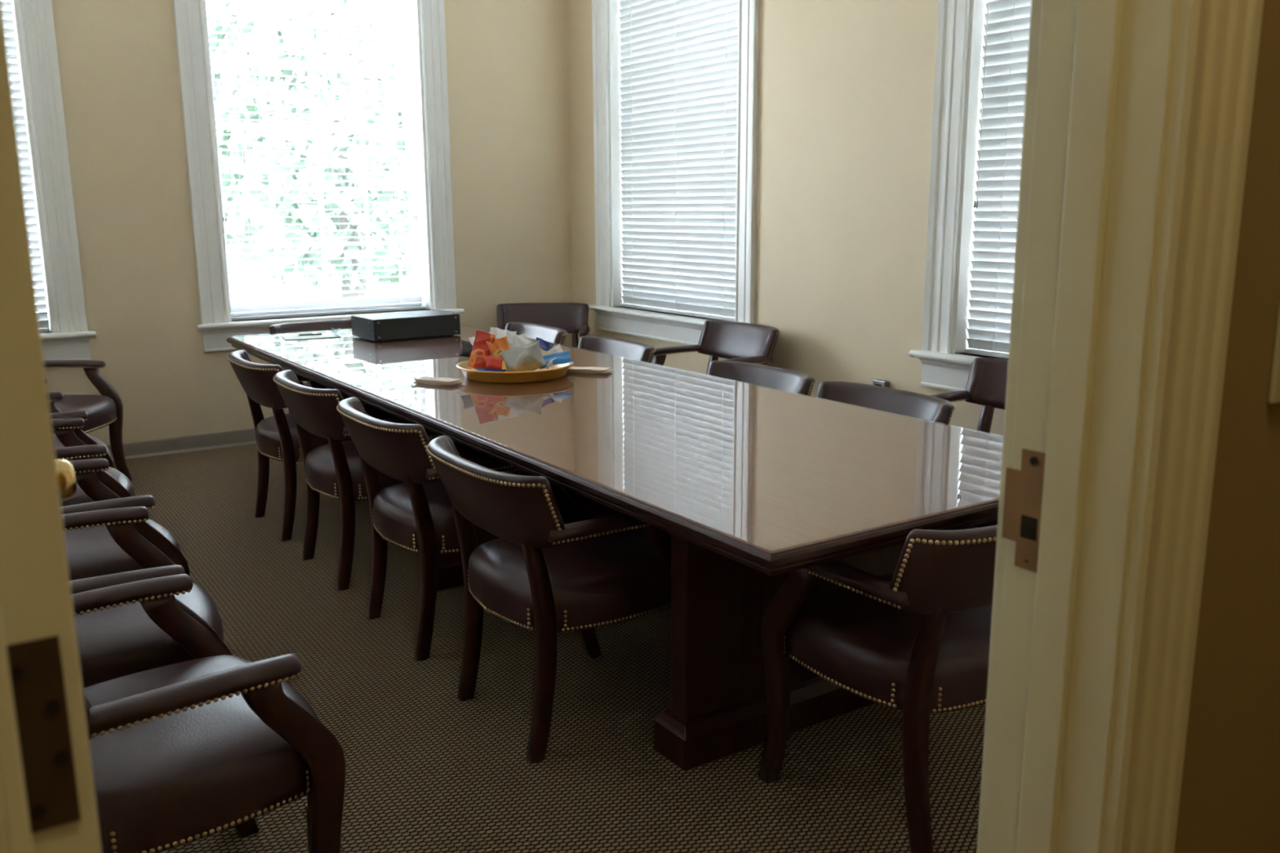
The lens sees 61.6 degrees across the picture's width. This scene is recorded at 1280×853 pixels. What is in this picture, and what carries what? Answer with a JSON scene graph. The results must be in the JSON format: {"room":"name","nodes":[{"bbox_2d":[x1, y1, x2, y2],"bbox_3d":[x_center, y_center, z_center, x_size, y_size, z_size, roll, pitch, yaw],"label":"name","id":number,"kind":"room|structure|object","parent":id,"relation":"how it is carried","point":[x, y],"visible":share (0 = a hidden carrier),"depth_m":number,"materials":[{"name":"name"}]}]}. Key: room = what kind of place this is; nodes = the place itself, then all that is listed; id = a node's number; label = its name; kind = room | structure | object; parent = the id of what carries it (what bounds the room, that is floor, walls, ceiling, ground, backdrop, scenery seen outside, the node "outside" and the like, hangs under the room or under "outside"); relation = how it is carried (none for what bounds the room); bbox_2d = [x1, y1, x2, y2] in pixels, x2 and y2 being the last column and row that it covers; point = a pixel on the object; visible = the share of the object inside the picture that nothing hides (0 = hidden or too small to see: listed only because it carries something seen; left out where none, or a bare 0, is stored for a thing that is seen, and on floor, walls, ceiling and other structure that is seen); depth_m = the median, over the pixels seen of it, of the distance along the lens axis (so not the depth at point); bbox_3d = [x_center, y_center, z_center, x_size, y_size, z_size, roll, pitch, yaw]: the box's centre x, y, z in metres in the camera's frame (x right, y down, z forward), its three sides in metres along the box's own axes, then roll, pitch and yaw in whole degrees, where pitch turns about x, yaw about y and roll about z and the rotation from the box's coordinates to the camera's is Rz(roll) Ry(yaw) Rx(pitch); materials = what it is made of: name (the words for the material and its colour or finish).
{"room":"conference room","nodes":[
{"label":"conference room","id":0,"kind":"room"},
{"bbox_2d":[40,0,572,444],"bbox_3d":[-2.746,-1.572,6.212,5.820,3.450,0.300,-8,14,-33],"label":"wall","id":1,"kind":"structure","parent":0,"point":[507,60],"depth_m":6.27,"materials":[{"name":"beige paint"}]},
{"bbox_2d":[10,0,96,359],"bbox_3d":[-3.832,-1.598,5.424,1.683,2.660,0.375,-8,14,-33],"label":"window","id":2,"kind":"structure","parent":1,"relation":"in","point":[33,20],"depth_m":5.78,"materials":[{"name":"beige paint"}]},
{"bbox_2d":[0,0,48,332],"bbox_3d":[-3.808,-1.574,5.392,1.259,2.285,0.069,-8,14,-33],"label":"window blind","id":3,"kind":"object","parent":2,"relation":"attached to","point":[7,14],"visible":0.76,"depth_m":5.77,"materials":[{"name":"white plastic"}]},
{"bbox_2d":[106,428,256,461],"bbox_3d":[-2.649,0.098,6.421,5.220,0.094,0.016,-8,14,-33],"label":"baseboard","id":4,"kind":"structure","parent":1,"relation":"attached to","point":[148,448],"depth_m":6.39,"materials":[{"name":"beige plastic"}]},
{"bbox_2d":[173,0,464,352],"bbox_3d":[-1.985,-1.855,6.625,1.686,2.660,0.375,-8,14,-33],"label":"window","id":5,"kind":"structure","parent":1,"relation":"in","point":[428,20],"depth_m":6.73,"materials":[{"name":"beige paint"}]},
{"bbox_2d":[204,0,426,320],"bbox_3d":[-1.960,-1.832,6.593,1.262,2.285,0.069,-8,14,-33],"label":"window blind","id":6,"kind":"object","parent":5,"relation":"attached to","point":[399,308],"visible":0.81,"depth_m":6.61,"materials":[{"name":"white plastic"}]},
{"bbox_2d":[112,444,986,852],"bbox_3d":[-0.272,0.899,2.937,5.820,0.100,9.200,-8,14,-33],"label":"floor","id":7,"kind":"structure","parent":0,"point":[428,770],"depth_m":2.95,"materials":[{"name":"carpet"}]},
{"bbox_2d":[47,391,114,468],"bbox_3d":[-2.512,0.164,4.391,0.618,0.780,0.643,-9,14,-36],"label":"armchair","id":8,"kind":"object","parent":7,"relation":"on","point":[55,413],"visible":0.09,"depth_m":4.28,"materials":[{"name":"leather"}]},
{"bbox_2d":[44,360,132,481],"bbox_3d":[-3.009,-0.039,5.392,0.618,0.780,0.643,0,12,0],"label":"armchair","id":9,"kind":"object","parent":7,"relation":"on","point":[104,410],"visible":0.4,"depth_m":5.60,"materials":[{"name":"leather"}]},
{"bbox_2d":[50,417,135,506],"bbox_3d":[-2.132,0.282,3.805,0.618,0.780,0.643,-8,14,-33],"label":"armchair","id":10,"kind":"object","parent":7,"relation":"on","point":[75,449],"visible":0.28,"depth_m":3.67,"materials":[{"name":"leather"}]},
{"bbox_2d":[61,457,189,581],"bbox_3d":[-1.686,0.416,3.138,0.618,0.780,0.643,-9,15,-37],"label":"armchair","id":11,"kind":"object","parent":7,"relation":"on","point":[91,552],"visible":0.23,"depth_m":3.02,"materials":[{"name":"leather"}]},
{"bbox_2d":[62,506,223,688],"bbox_3d":[-1.339,0.529,2.582,0.618,0.780,0.643,-7,14,-31],"label":"armchair","id":12,"kind":"object","parent":7,"relation":"on","point":[118,642],"visible":0.23,"depth_m":2.45,"materials":[{"name":"leather"}]},
{"bbox_2d":[71,573,346,852],"bbox_3d":[-0.948,0.636,2.051,0.618,0.780,0.643,-10,15,-40],"label":"armchair","id":13,"kind":"object","parent":7,"relation":"on","point":[216,741],"visible":0.61,"depth_m":1.92,"materials":[{"name":"leather"}]},
{"bbox_2d":[226,350,366,541],"bbox_3d":[-1.506,0.052,4.906,0.618,0.780,0.643,-8,14,-33],"label":"armchair","id":14,"kind":"object","parent":7,"relation":"on","point":[276,436],"visible":0.48,"depth_m":4.66,"materials":[{"name":"leather"}]},
{"bbox_2d":[268,319,351,413],"bbox_3d":[-1.700,-0.185,6.066,0.643,0.780,0.618,-8,14,-33],"label":"armchair","id":15,"kind":"object","parent":7,"relation":"on","point":[339,323],"visible":0.11,"depth_m":6.16,"materials":[{"name":"leather"}]},
{"bbox_2d":[272,369,413,591],"bbox_3d":[-1.088,0.177,4.290,0.618,0.780,0.643,-8,14,-33],"label":"armchair","id":16,"kind":"object","parent":7,"relation":"on","point":[334,469],"visible":0.46,"depth_m":4.05,"materials":[{"name":"leather"}]},
{"bbox_2d":[336,396,518,661],"bbox_3d":[-0.658,0.304,3.657,0.618,0.780,0.643,-8,14,-33],"label":"armchair","id":17,"kind":"object","parent":7,"relation":"on","point":[415,514],"visible":0.71,"depth_m":3.41,"materials":[{"name":"leather"}]},
{"bbox_2d":[505,322,568,345],"bbox_3d":[-0.745,-0.138,5.813,0.618,0.780,0.643,-8,14,-33],"label":"armchair","id":18,"kind":"object","parent":7,"relation":"on","point":[548,333],"visible":0.18,"depth_m":5.90,"materials":[{"name":"leather"}]},
{"bbox_2d":[494,302,590,347],"bbox_3d":[-0.652,-0.402,7.092,0.643,0.780,0.618,0,12,0],"label":"armchair","id":19,"kind":"object","parent":7,"relation":"on","point":[573,317],"visible":0.48,"depth_m":7.24,"materials":[{"name":"leather"}]},
{"bbox_2d":[426,435,671,764],"bbox_3d":[-0.229,0.432,3.025,0.618,0.780,0.643,-8,14,-33],"label":"armchair","id":20,"kind":"object","parent":7,"relation":"on","point":[545,575],"visible":0.88,"depth_m":2.81,"materials":[{"name":"leather"}]},
{"bbox_2d":[226,323,1003,771],"bbox_3d":[-0.441,0.174,4.356,1.292,0.750,4.471,-8,14,-33],"label":"conference table","id":21,"kind":"object","parent":7,"relation":"on","point":[751,486],"visible":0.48,"depth_m":2.91,"materials":[{"name":"brown wood"}]},
{"bbox_2d":[280,332,341,340],"bbox_3d":[-1.750,-0.479,5.699,0.280,0.004,0.210,-6,13,-25],"label":"notepad","id":22,"kind":"object","parent":21,"relation":"on","point":[287,337],"visible":0.96,"depth_m":5.66,"materials":[{"name":"white paper"}]},
{"bbox_2d":[296,333,321,335],"bbox_3d":[-1.763,-0.490,5.717,0.132,0.009,0.009,-4,12,-19],"label":"pen","id":23,"kind":"object","parent":22,"relation":"on","point":[316,334],"visible":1,"depth_m":5.71,"materials":[{"name":"silver metal"}]},
{"bbox_2d":[351,309,460,341],"bbox_3d":[-1.242,-0.537,5.694,0.482,0.114,0.312,-9,14,-35],"label":"equipment case","id":24,"kind":"object","parent":21,"relation":"on","point":[422,323],"visible":1,"depth_m":5.58,"materials":[{"name":"grey"}]},
{"bbox_2d":[413,382,462,385],"bbox_3d":[-0.785,-0.171,4.171,0.185,0.007,0.072,6,13,28],"label":"paper napkin","id":25,"kind":"object","parent":21,"relation":"on","point":[413,382],"visible":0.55,"depth_m":4.13,"materials":[{"name":"beige paper"}]},
{"bbox_2d":[414,380,465,384],"bbox_3d":[-0.777,-0.175,4.167,0.185,0.007,0.072,5,13,25],"label":"paper napkin","id":26,"kind":"object","parent":25,"relation":"on","point":[458,382],"visible":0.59,"depth_m":4.14,"materials":[{"name":"beige paper"}]},
{"bbox_2d":[413,379,461,383],"bbox_3d":[-0.787,-0.179,4.168,0.177,0.006,0.072,6,13,30],"label":"paper napkin","id":27,"kind":"object","parent":26,"relation":"on","point":[414,380],"visible":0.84,"depth_m":4.12,"materials":[{"name":"beige paper"}]},
{"bbox_2d":[414,376,462,382],"bbox_3d":[-0.781,-0.182,4.163,0.177,0.007,0.072,6,13,26],"label":"paper napkin","id":28,"kind":"object","parent":27,"relation":"on","point":[426,378],"visible":1,"depth_m":4.16,"materials":[{"name":"beige paper"}]},
{"bbox_2d":[456,360,573,382],"bbox_3d":[-0.506,-0.233,4.357,0.472,0.048,0.472,-8,14,-33],"label":"tray","id":29,"kind":"object","parent":21,"relation":"on","point":[557,371],"visible":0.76,"depth_m":4.18,"materials":[{"name":"yellow plastic"}]},
{"bbox_2d":[458,340,472,357],"bbox_3d":[-0.681,-0.309,4.342,0.102,0.077,0.042,-1,12,-2],"label":"snack bag","id":30,"kind":"object","parent":29,"relation":"on","point":[466,346],"visible":0.52,"depth_m":4.33,"materials":[{"name":"black plastic"}]},
{"bbox_2d":[468,332,489,346],"bbox_3d":[-0.634,-0.338,4.347,0.119,0.093,0.054,-3,12,-11],"label":"snack bag","id":31,"kind":"object","parent":30,"relation":"on","point":[471,339],"visible":0.12,"depth_m":4.34,"materials":[{"name":"white plastic"}]},
{"bbox_2d":[466,330,495,368],"bbox_3d":[-0.631,-0.299,4.264,0.118,0.163,0.046,0,12,3],"label":"snack bag","id":32,"kind":"object","parent":29,"relation":"on","point":[477,358],"visible":0.92,"depth_m":4.26,"materials":[{"name":"red plastic"}]},
{"bbox_2d":[475,367,506,374],"bbox_3d":[-0.585,-0.213,4.210,0.121,0.036,0.044,-1,12,-1],"label":"snack bag","id":33,"kind":"object","parent":29,"relation":"in","point":[477,368],"visible":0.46,"depth_m":4.21,"materials":[{"name":"blue plastic"}]},
{"bbox_2d":[484,355,503,369],"bbox_3d":[-0.574,-0.250,4.222,0.074,0.056,0.029,-2,12,-6],"label":"snack bag","id":34,"kind":"object","parent":33,"relation":"on","point":[493,362],"visible":1,"depth_m":4.21,"materials":[{"name":"red plastic"}]},
{"bbox_2d":[485,336,509,360],"bbox_3d":[-0.559,-0.303,4.271,0.108,0.109,0.043,-2,12,-9],"label":"snack bag","id":35,"kind":"object","parent":29,"relation":"on","point":[500,344],"visible":0.78,"depth_m":4.26,"materials":[{"name":"orange plastic"}]},
{"bbox_2d":[508,333,524,349],"bbox_3d":[-0.516,-0.333,4.375,0.119,0.090,0.050,-2,12,-6],"label":"snack bag","id":36,"kind":"object","parent":29,"relation":"on","point":[522,335],"visible":0.03,"depth_m":4.38,"materials":[{"name":"beige plastic"}]},
{"bbox_2d":[511,333,533,348],"bbox_3d":[-0.467,-0.320,4.317,0.123,0.109,0.048,-2,12,-7],"label":"snack bag","id":37,"kind":"object","parent":29,"relation":"on","point":[518,340],"visible":0.38,"depth_m":4.31,"materials":[{"name":"white plastic"}]},
{"bbox_2d":[489,327,516,346],"bbox_3d":[-0.556,-0.360,4.313,0.116,0.074,0.066,1,12,4],"label":"snack bag","id":38,"kind":"object","parent":37,"relation":"on","point":[500,333],"visible":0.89,"depth_m":4.32,"materials":[{"name":"white plastic"}]},
{"bbox_2d":[499,339,546,371],"bbox_3d":[-0.461,-0.270,4.240,0.180,0.141,0.069,-3,12,-13],"label":"snack bag","id":39,"kind":"object","parent":29,"relation":"on","point":[526,357],"visible":0.97,"depth_m":4.23,"materials":[{"name":"white plastic"}]},
{"bbox_2d":[540,348,551,368],"bbox_3d":[-0.393,-0.278,4.316,0.105,0.094,0.054,-2,12,-9],"label":"snack bag","id":40,"kind":"object","parent":29,"relation":"on","point":[544,353],"visible":0.18,"depth_m":4.33,"materials":[{"name":"beige plastic"}]},
{"bbox_2d":[546,343,563,353],"bbox_3d":[-0.346,-0.299,4.360,0.089,0.076,0.039,0,12,0],"label":"snack bag","id":41,"kind":"object","parent":29,"relation":"on","point":[557,348],"visible":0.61,"depth_m":4.36,"materials":[{"name":"white plastic"}]},
{"bbox_2d":[535,337,553,351],"bbox_3d":[-0.398,-0.319,4.377,0.094,0.089,0.037,-2,12,-6],"label":"snack bag","id":42,"kind":"object","parent":41,"relation":"on","point":[544,345],"visible":0.55,"depth_m":4.38,"materials":[{"name":"blue plastic"}]},
{"bbox_2d":[539,349,573,368],"bbox_3d":[-0.342,-0.271,4.297,0.145,0.069,0.075,-3,12,-12],"label":"snack bag","id":43,"kind":"object","parent":29,"relation":"on","point":[552,359],"visible":0.8,"depth_m":4.28,"materials":[{"name":"blue plastic"}]},
{"bbox_2d":[566,370,611,373],"bbox_3d":[-0.216,-0.228,4.430,0.185,0.007,0.072,4,12,18],"label":"paper napkin","id":44,"kind":"object","parent":21,"relation":"on","point":[611,371],"visible":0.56,"depth_m":4.39,"materials":[{"name":"beige paper"}]},
{"bbox_2d":[567,368,613,372],"bbox_3d":[-0.208,-0.231,4.425,0.185,0.007,0.072,3,12,15],"label":"paper napkin","id":45,"kind":"object","parent":44,"relation":"on","point":[610,370],"visible":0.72,"depth_m":4.40,"materials":[{"name":"beige paper"}]},
{"bbox_2d":[567,368,609,372],"bbox_3d":[-0.219,-0.235,4.426,0.177,0.006,0.072,4,12,20],"label":"paper napkin","id":46,"kind":"object","parent":45,"relation":"on","point":[608,369],"visible":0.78,"depth_m":4.39,"materials":[{"name":"beige paper"}]},
{"bbox_2d":[568,366,611,370],"bbox_3d":[-0.212,-0.239,4.421,0.177,0.007,0.072,3,12,17],"label":"paper napkin","id":47,"kind":"object","parent":46,"relation":"on","point":[574,368],"visible":0.96,"depth_m":4.41,"materials":[{"name":"beige paper"}]},
{"bbox_2d":[577,336,655,363],"bbox_3d":[-0.291,-0.003,5.143,0.618,0.780,0.643,-8,14,-33],"label":"armchair","id":48,"kind":"object","parent":7,"relation":"on","point":[634,350],"visible":0.18,"depth_m":5.23,"materials":[{"name":"leather"}]},
{"bbox_2d":[652,320,779,374],"bbox_3d":[0.380,-0.155,5.862,0.618,0.780,0.643,-8,14,-33],"label":"armchair","id":49,"kind":"object","parent":7,"relation":"on","point":[737,341],"visible":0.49,"depth_m":5.97,"materials":[{"name":"leather"}]},
{"bbox_2d":[706,360,815,395],"bbox_3d":[0.307,0.174,4.262,0.618,0.780,0.643,-8,14,-33],"label":"armchair","id":50,"kind":"object","parent":7,"relation":"on","point":[777,378],"visible":0.2,"depth_m":4.34,"materials":[{"name":"leather"}]},
{"bbox_2d":[758,520,997,852],"bbox_3d":[0.690,0.522,2.560,0.643,0.780,0.618,-8,14,-33],"label":"armchair","id":51,"kind":"object","parent":7,"relation":"on","point":[914,639],"visible":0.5,"depth_m":2.34,"materials":[{"name":"leather"}]},
{"bbox_2d":[815,381,955,424],"bbox_3d":[0.678,0.285,3.715,0.618,0.780,0.643,-8,14,-33],"label":"armchair","id":52,"kind":"object","parent":7,"relation":"on","point":[904,402],"visible":0.2,"depth_m":3.79,"materials":[{"name":"leather"}]},
{"bbox_2d":[929,357,1008,432],"bbox_3d":[1.433,0.160,4.300,0.618,0.780,0.643,-8,14,-33],"label":"armchair","id":53,"kind":"object","parent":7,"relation":"on","point":[986,384],"visible":0.19,"depth_m":4.53,"materials":[{"name":"leather"}]},
{"bbox_2d":[567,0,1008,435],"bbox_3d":[1.302,-1.372,5.127,0.300,3.450,6.020,-8,14,-33],"label":"wall","id":54,"kind":"structure","parent":0,"point":[846,95],"depth_m":5.39,"materials":[{"name":"beige paint"}]},
{"bbox_2d":[588,0,759,345],"bbox_3d":[0.269,-1.851,6.544,0.375,2.660,1.735,-8,14,-33],"label":"window","id":55,"kind":"structure","parent":54,"relation":"in","point":[681,329],"depth_m":6.92,"materials":[{"name":"beige paint"}]},
{"bbox_2d":[618,0,738,321],"bbox_3d":[0.237,-1.831,6.527,0.058,2.285,1.311,-8,14,-33],"label":"window blind","id":56,"kind":"object","parent":55,"relation":"attached to","point":[678,60],"visible":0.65,"depth_m":6.56,"materials":[{"name":"white plastic"}]},
{"bbox_2d":[872,379,889,387],"bbox_3d":[1.179,-0.169,5.262,0.038,0.116,0.080,-8,14,-33],"label":"wall outlet","id":57,"kind":"object","parent":54,"relation":"attached to","point":[875,382],"visible":0.4,"depth_m":5.24,"materials":[{"name":"grey metal"}]},
{"bbox_2d":[908,0,994,391],"bbox_3d":[1.879,-1.373,4.171,0.375,2.660,1.720,-8,14,-33],"label":"window","id":58,"kind":"structure","parent":54,"relation":"in","point":[958,72],"depth_m":4.78,"materials":[{"name":"beige paint"}]},
{"bbox_2d":[964,0,1031,358],"bbox_3d":[1.843,-1.352,4.151,0.069,2.285,1.296,-8,14,-33],"label":"window blind","id":59,"kind":"object","parent":58,"relation":"attached to","point":[1006,28],"visible":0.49,"depth_m":4.66,"materials":[{"name":"white plastic"}]},
{"bbox_2d":[1173,0,1279,852],"bbox_3d":[0.211,-0.463,0.730,3.950,3.450,0.006,-8,14,-33],"label":"wall","id":60,"kind":"structure","parent":0,"point":[1229,799],"depth_m":1.14,"materials":[{"name":"paint"}]},
{"bbox_2d":[0,0,102,852],"bbox_3d":[-0.590,0.171,1.006,0.194,2.083,0.864,-8,14,-32],"label":"door","id":61,"kind":"structure","parent":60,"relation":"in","point":[36,597],"depth_m":0.62,"materials":[{"name":"beige paint"}]},
{"bbox_2d":[0,0,1263,852],"bbox_3d":[0.043,0.160,0.809,1.110,2.200,0.174,-8,14,-33],"label":"door frame","id":62,"kind":"structure","parent":60,"relation":"attached to","point":[1137,113],"depth_m":1.01,"materials":[{"name":"beige paint"}]},
{"bbox_2d":[1267,299,1279,404],"bbox_3d":[0.691,-0.087,1.117,0.090,0.124,0.016,-8,14,-33],"label":"light switch","id":63,"kind":"object","parent":60,"relation":"attached to","point":[1274,387],"visible":1,"depth_m":1.10,"materials":[{"name":"beige plastic"}]},
{"label":"outside","id":64,"kind":"structure","parent":0,"visible":0},
{"bbox_2d":[227,244,413,303],"bbox_3d":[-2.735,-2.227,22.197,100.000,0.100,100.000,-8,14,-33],"label":"ground","id":65,"kind":"structure","parent":64,"point":[406,286],"depth_m":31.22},
{"bbox_2d":[207,0,412,298],"bbox_3d":[-4.255,-3.663,15.382,4.783,5.501,4.696,-8,14,-33],"label":"leafy tree","id":66,"kind":"object","parent":65,"relation":"on","point":[358,289],"visible":0.51,"depth_m":14.30,"materials":[{"name":"green plant"}]},
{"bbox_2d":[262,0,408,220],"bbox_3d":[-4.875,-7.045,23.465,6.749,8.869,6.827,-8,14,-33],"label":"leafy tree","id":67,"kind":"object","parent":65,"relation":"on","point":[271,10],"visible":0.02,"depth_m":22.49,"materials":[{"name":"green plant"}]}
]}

